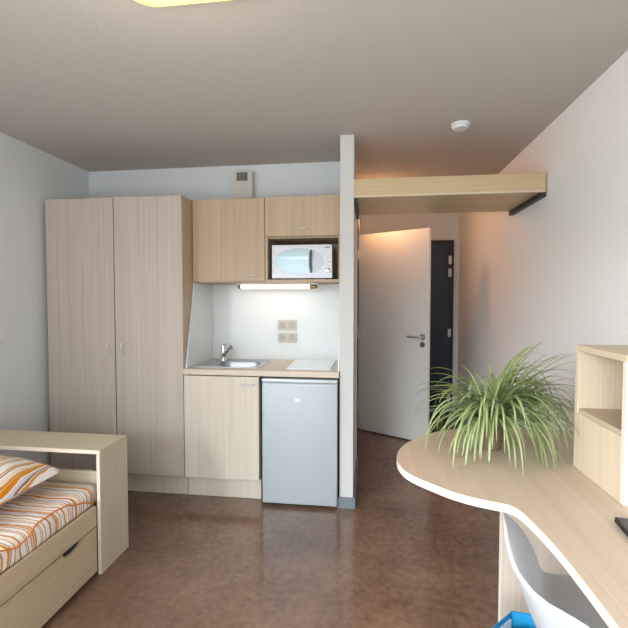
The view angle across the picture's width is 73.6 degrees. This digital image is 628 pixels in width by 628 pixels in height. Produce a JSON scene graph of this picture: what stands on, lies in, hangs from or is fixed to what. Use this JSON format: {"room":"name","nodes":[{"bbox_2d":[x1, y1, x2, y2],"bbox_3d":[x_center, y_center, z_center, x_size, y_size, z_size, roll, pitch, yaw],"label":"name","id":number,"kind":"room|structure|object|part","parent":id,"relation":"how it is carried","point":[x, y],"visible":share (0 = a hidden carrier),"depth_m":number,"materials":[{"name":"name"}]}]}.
{"room":"studio apartment","nodes":[
{"label":"studio apartment","id":0,"kind":"room"},
{"bbox_2d":[0,132,88,464],"bbox_3d":[-2.061,0.089,2.014,0.100,2.380,6.860,0,2,7],"label":"wall","id":1,"kind":"structure","parent":0,"point":[30,176],"depth_m":2.79,"materials":[{"name":"white paint"}]},
{"bbox_2d":[89,161,339,359],"bbox_3d":[-0.793,0.041,3.352,2.072,2.380,0.080,0,2,7],"label":"wall","id":2,"kind":"structure","parent":0,"point":[315,178],"depth_m":3.27,"materials":[{"name":"white paint"}]},
{"bbox_2d":[192,198,266,283],"bbox_3d":[-0.573,-0.512,3.070,0.520,0.574,0.380,0,2,7],"label":"upper cabinet","id":3,"kind":"object","parent":2,"relation":"attached to","point":[228,234],"visible":0.91,"depth_m":2.91,"materials":[{"name":"beige wood"}]},
{"bbox_2d":[233,170,254,198],"bbox_3d":[-0.536,-0.978,3.207,0.150,0.228,0.071,0,2,7],"label":"air vent","id":4,"kind":"object","parent":2,"relation":"in","point":[243,180],"visible":0.96,"depth_m":3.18,"materials":[{"name":"beige plastic"}]},
{"bbox_2d":[237,172,246,180],"bbox_3d":[-0.544,-1.038,3.172,0.083,0.060,0.004,0,2,7],"label":"grille","id":5,"kind":"object","parent":4,"relation":"attached to","point":[241,176],"depth_m":3.17,"materials":[{"name":"grey plastic"}]},
{"bbox_2d":[185,282,339,370],"bbox_3d":[-0.322,0.070,3.001,1.041,0.578,0.493,0,2,7],"label":"backsplash","id":6,"kind":"structure","parent":2,"relation":"attached to","point":[246,320],"depth_m":3.22,"materials":[{"name":"white laminate"}]},
{"bbox_3d":[-0.834,0.068,3.060,0.011,0.578,0.479,0,2,7],"label":"panel","id":7,"kind":"part","parent":6,"relation":"part of","materials":[{"name":"white laminate"}]},
{"bbox_2d":[278,320,296,329],"bbox_3d":[-0.205,0.085,3.216,0.148,0.077,0.012,0,2,7],"label":"double socket","id":8,"kind":"object","parent":6,"relation":"attached to","point":[282,324],"visible":1,"depth_m":3.21,"materials":[{"name":"grey plastic"}]},
{"bbox_2d":[289,322,294,327],"bbox_3d":[-0.169,0.085,3.207,0.052,0.052,0.003,0,2,7],"label":"socket","id":9,"kind":"object","parent":8,"relation":"attached to","point":[291,324],"depth_m":3.21,"materials":[{"name":"grey plastic"}]},
{"bbox_2d":[278,333,296,342],"bbox_3d":[-0.205,0.182,3.220,0.148,0.077,0.012,0,2,7],"label":"double socket","id":10,"kind":"object","parent":6,"relation":"attached to","point":[282,337],"visible":1,"depth_m":3.22,"materials":[{"name":"grey plastic"}]},
{"bbox_3d":[0.188,0.072,2.929,0.011,0.578,0.479,0,2,7],"label":"panel","id":11,"kind":"part","parent":6,"relation":"part of","materials":[{"name":"white laminate"}]},
{"bbox_2d":[265,195,339,283],"bbox_3d":[-0.058,-0.509,2.994,0.518,0.574,0.398,0,2,7],"label":"upper cabinet","id":12,"kind":"object","parent":2,"relation":"attached to","point":[291,220],"visible":0.74,"depth_m":2.83,"materials":[{"name":"beige wood"}]},
{"bbox_2d":[237,283,317,288],"bbox_3d":[-0.269,-0.203,3.060,0.595,0.042,0.048,0,2,7],"label":"lamp","id":13,"kind":"object","parent":12,"relation":"attached to","point":[240,285],"visible":1,"depth_m":3.04,"materials":[{"name":"white plastic"}]},
{"bbox_3d":[-0.077,-0.658,2.827,0.513,0.265,0.019,0,2,7],"label":"flap door","id":14,"kind":"part","parent":12,"relation":"part of","materials":[{"name":"beige wood"}]},
{"bbox_2d":[272,244,334,279],"bbox_3d":[-0.067,-0.360,3.007,0.418,0.238,0.310,0,2,7],"label":"microwave","id":15,"kind":"object","parent":12,"relation":"in","point":[315,261],"visible":0.88,"depth_m":2.87,"materials":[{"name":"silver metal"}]},
{"bbox_3d":[-0.023,-0.358,2.854,0.022,0.156,0.017,0,2,7],"label":"door handle","id":16,"kind":"part","parent":15,"relation":"part of","materials":[{"name":"grey plastic"}]},
{"bbox_2d":[41,411,499,627],"bbox_3d":[-0.369,1.326,1.840,3.510,0.080,7.060,0,2,7],"label":"floor","id":17,"kind":"structure","parent":0,"point":[408,554],"depth_m":2.15,"materials":[{"name":"brown laminate"}]},
{"bbox_2d":[0,468,97,627],"bbox_3d":[-1.633,1.060,1.229,0.928,0.454,1.985,0,2,7],"label":"bed","id":18,"kind":"object","parent":17,"relation":"on","point":[38,585],"visible":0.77,"depth_m":1.77,"materials":[{"name":"brown wood"}]},
{"bbox_2d":[0,481,96,574],"bbox_3d":[-1.642,0.927,1.215,0.911,0.117,1.945,0,2,7],"label":"mattress","id":19,"kind":"object","parent":18,"relation":"on","point":[28,520],"visible":0.78,"depth_m":1.82,"materials":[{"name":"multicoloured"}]},
{"bbox_2d":[0,454,61,505],"bbox_3d":[-1.621,0.724,1.768,0.720,0.228,0.640,0,2,10],"label":"pillow","id":20,"kind":"object","parent":19,"relation":"on","point":[18,475],"visible":1,"depth_m":1.85,"materials":[{"name":"fabric"}]},
{"bbox_3d":[-1.188,1.016,1.116,0.018,0.099,1.878,0,2,7],"label":"rail","id":21,"kind":"part","parent":18,"relation":"part of","materials":[{"name":"brown wood"}]},
{"bbox_3d":[-1.128,1.163,1.592,0.018,0.218,0.926,0,2,7],"label":"drawer","id":22,"kind":"part","parent":18,"relation":"part of","materials":[{"name":"brown wood"}]},
{"bbox_2d":[0,430,128,573],"bbox_3d":[-1.501,0.962,2.223,0.962,0.615,0.234,0,2,7],"label":"table","id":23,"kind":"object","parent":17,"relation":"on","point":[110,450],"visible":1,"depth_m":2.15,"materials":[{"name":"brown wood"}]},
{"bbox_3d":[-1.033,0.975,2.163,0.018,0.594,0.233,0,2,7],"label":"panel","id":24,"kind":"part","parent":23,"relation":"part of","materials":[{"name":"brown wood"}]},
{"bbox_2d":[45,195,210,493],"bbox_3d":[-1.335,0.222,3.109,0.988,2.033,0.543,0,2,7],"label":"wardrobe","id":25,"kind":"object","parent":17,"relation":"on","point":[119,270],"visible":0.84,"depth_m":2.86,"materials":[{"name":"beige wood"}]},
{"bbox_3d":[-1.606,0.154,2.906,0.500,1.883,0.020,0,2,7],"label":"door","id":26,"kind":"part","parent":25,"relation":"part of","materials":[{"name":"brown wood"}]},
{"bbox_3d":[-1.113,0.156,2.842,0.480,1.883,0.020,0,2,7],"label":"door","id":27,"kind":"part","parent":25,"relation":"part of","materials":[{"name":"brown wood"}]},
{"bbox_2d":[184,374,268,498],"bbox_3d":[-0.587,0.819,3.026,0.516,0.845,0.528,0,2,7],"label":"base cabinet","id":28,"kind":"object","parent":17,"relation":"on","point":[223,414],"visible":0.83,"depth_m":2.79,"materials":[{"name":"brown wood"}]},
{"bbox_2d":[183,358,339,377],"bbox_3d":[-0.325,0.378,2.991,1.040,0.036,0.510,0,2,7],"label":"countertop","id":29,"kind":"structure","parent":28,"relation":"on","point":[276,368],"depth_m":2.76,"materials":[{"name":"beige laminate"}]},
{"bbox_2d":[220,343,232,360],"bbox_3d":[-0.654,0.285,3.130,0.052,0.134,0.179,-1,2,-30],"label":"mixer tap","id":30,"kind":"object","parent":29,"relation":"on","point":[224,351],"visible":1,"depth_m":3.16,"materials":[{"name":"silver metal"}]},
{"bbox_3d":[-0.642,0.275,3.118,0.028,0.102,0.148,-2,3,-38],"label":"spout","id":31,"kind":"part","parent":30,"relation":"part of","materials":[{"name":"silver metal"}]},
{"bbox_2d":[192,359,270,376],"bbox_3d":[-0.581,0.422,3.035,0.478,0.138,0.370,0,2,7],"label":"sink","id":32,"kind":"object","parent":29,"relation":"in","point":[213,363],"visible":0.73,"depth_m":3.11,"materials":[{"name":"silver metal"}]},
{"bbox_2d":[286,360,335,369],"bbox_3d":[-0.012,0.358,2.978,0.302,0.006,0.393,0,2,7],"label":"cooktop","id":33,"kind":"object","parent":29,"relation":"in","point":[297,364],"visible":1,"depth_m":2.95,"materials":[{"name":"white glass"}]},
{"bbox_2d":[262,376,339,506],"bbox_3d":[-0.067,0.828,2.943,0.495,0.836,0.500,0,2,7],"label":"mini fridge","id":34,"kind":"object","parent":17,"relation":"on","point":[301,415],"visible":0.91,"depth_m":2.70,"materials":[{"name":"grey metal"}]},
{"bbox_3d":[-0.091,0.428,2.720,0.490,0.021,0.080,0,2,7],"label":"trim","id":35,"kind":"part","parent":34,"relation":"part of","materials":[{"name":"grey metal"}]},
{"bbox_2d":[397,429,627,627],"bbox_3d":[0.712,0.940,0.992,0.948,0.749,1.982,0,2,7],"label":"desk","id":36,"kind":"object","parent":17,"relation":"on","point":[567,519],"visible":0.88,"depth_m":1.33,"materials":[{"name":"brown wood"}]},
{"bbox_2d":[411,340,580,475],"bbox_3d":[0.756,0.313,1.705,0.651,0.453,0.701,2,3,39],"label":"spider plant","id":37,"kind":"object","parent":36,"relation":"on","point":[500,402],"visible":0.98,"depth_m":1.60,"materials":[{"name":"green plant"}]},
{"bbox_3d":[0.707,0.475,1.696,0.128,0.130,0.128,0,2,7],"label":"pot","id":38,"kind":"part","parent":37,"relation":"part of","materials":[{"name":"brown ceramic"}]},
{"bbox_3d":[0.948,0.938,1.436,0.594,0.722,0.022,0,2,7],"label":"support panel","id":39,"kind":"part","parent":36,"relation":"part of","materials":[{"name":"brown wood"}]},
{"bbox_2d":[573,345,627,505],"bbox_3d":[1.074,0.334,1.339,0.318,0.438,0.299,0,2,7],"label":"shelf unit","id":40,"kind":"object","parent":36,"relation":"on","point":[601,371],"visible":1,"depth_m":1.41,"materials":[{"name":"brown wood"}]},
{"bbox_3d":[1.092,0.339,1.479,0.318,0.417,0.018,0,2,7],"label":"panel","id":41,"kind":"part","parent":40,"relation":"part of","materials":[{"name":"brown wood"}]},
{"bbox_3d":[1.076,0.347,1.339,0.314,0.016,0.263,0,2,7],"label":"shelf panel","id":42,"kind":"part","parent":40,"relation":"part of","materials":[{"name":"beige wood"}]},
{"bbox_3d":[1.074,0.125,1.332,0.318,0.020,0.299,0,2,7],"label":"panel","id":43,"kind":"part","parent":40,"relation":"part of","materials":[{"name":"brown wood"}]},
{"bbox_3d":[1.056,0.349,1.200,0.318,0.417,0.018,0,2,7],"label":"panel","id":44,"kind":"part","parent":40,"relation":"part of","materials":[{"name":"white wood"}]},
{"bbox_2d":[614,517,627,536],"bbox_3d":[0.937,0.557,0.977,0.330,0.014,0.230,1,2,15],"label":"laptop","id":45,"kind":"object","parent":36,"relation":"on","point":[622,523],"visible":1,"depth_m":1.10,"materials":[{"name":"black"}]},
{"bbox_2d":[492,611,535,627],"bbox_3d":[0.565,1.099,1.161,0.165,0.418,0.208,0,2,7],"label":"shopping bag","id":46,"kind":"object","parent":17,"relation":"on","point":[514,619],"visible":0.82,"depth_m":1.24,"materials":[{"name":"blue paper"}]},
{"bbox_2d":[502,512,608,627],"bbox_3d":[0.746,0.964,1.081,0.504,0.698,0.571,0,2,7],"label":"shell chair","id":47,"kind":"object","parent":17,"relation":"on","point":[552,600],"visible":0.84,"depth_m":1.20,"materials":[{"name":"white plastic"}]},
{"bbox_2d":[0,0,627,178],"bbox_3d":[-0.369,-1.143,1.752,3.510,0.100,7.060,0,2,7],"label":"ceiling","id":48,"kind":"structure","parent":0,"point":[90,85],"depth_m":1.94,"materials":[{"name":"grey paint"}]},
{"bbox_2d":[134,0,228,6],"bbox_3d":[-0.421,-1.043,1.198,0.440,0.060,0.430,0,2,7],"label":"ceiling lamp","id":49,"kind":"object","parent":48,"relation":"attached to","point":[151,3],"visible":1,"depth_m":1.38,"materials":[{"name":"glass"}]},
{"bbox_2d":[451,120,469,131],"bbox_3d":[0.862,-1.103,2.473,0.108,0.031,0.108,0,2,7],"label":"smoke detector","id":50,"kind":"object","parent":48,"relation":"attached to","point":[462,125],"visible":1,"depth_m":2.44,"materials":[{"name":"white plastic"}]},
{"bbox_2d":[339,135,360,496],"bbox_3d":[0.366,0.022,3.908,0.086,2.380,2.480,0,2,7],"label":"wall","id":51,"kind":"structure","parent":0,"point":[349,267],"depth_m":2.69,"materials":[{"name":"grey paint"}]},
{"bbox_2d":[337,457,357,508],"bbox_3d":[0.251,1.208,3.054,0.118,0.070,0.706,0,2,7],"label":"baseboard","id":52,"kind":"structure","parent":51,"relation":"attached to","point":[342,502],"depth_m":2.71,"materials":[{"name":"grey"}]},
{"bbox_2d":[356,219,359,456],"bbox_3d":[0.360,0.168,3.884,0.102,2.090,1.040,0,2,7],"label":"trim","id":53,"kind":"structure","parent":51,"relation":"attached to","point":[358,223],"depth_m":3.38,"materials":[{"name":"white"}]},
{"bbox_2d":[357,228,430,439],"bbox_3d":[0.741,0.200,4.073,0.758,1.988,0.110,2,3,37],"label":"door","id":54,"kind":"structure","parent":51,"relation":"in","point":[393,331],"depth_m":4.06,"materials":[{"name":"white paint"}]},
{"bbox_3d":[0.945,0.212,3.893,0.156,0.052,0.070,2,3,37],"label":"handle","id":55,"kind":"part","parent":54,"relation":"part of","materials":[{"name":"silver metal"}]},
{"bbox_2d":[361,213,458,411],"bbox_3d":[0.074,-0.026,5.246,3.510,2.380,0.100,0,2,7],"label":"wall","id":56,"kind":"structure","parent":0,"point":[444,226],"depth_m":5.00,"materials":[{"name":"white paint"}]},
{"bbox_2d":[429,240,453,411],"bbox_3d":[1.192,0.149,5.048,0.920,2.045,0.139,0,2,7],"label":"door","id":57,"kind":"structure","parent":56,"relation":"in","point":[442,251],"depth_m":4.99,"materials":[{"name":"paint"}]},
{"bbox_2d":[457,50,627,430],"bbox_3d":[1.322,0.104,1.579,0.100,2.380,6.860,0,2,7],"label":"wall","id":58,"kind":"structure","parent":0,"point":[554,270],"depth_m":2.33,"materials":[{"name":"white paint"}]},
{"bbox_2d":[354,172,545,218],"bbox_3d":[0.860,-0.787,2.871,1.150,0.137,0.614,0,2,7],"label":"shelf","id":59,"kind":"object","parent":58,"relation":"attached to","point":[513,193],"visible":1,"depth_m":2.62,"materials":[{"name":"brown wood"}]}
]}

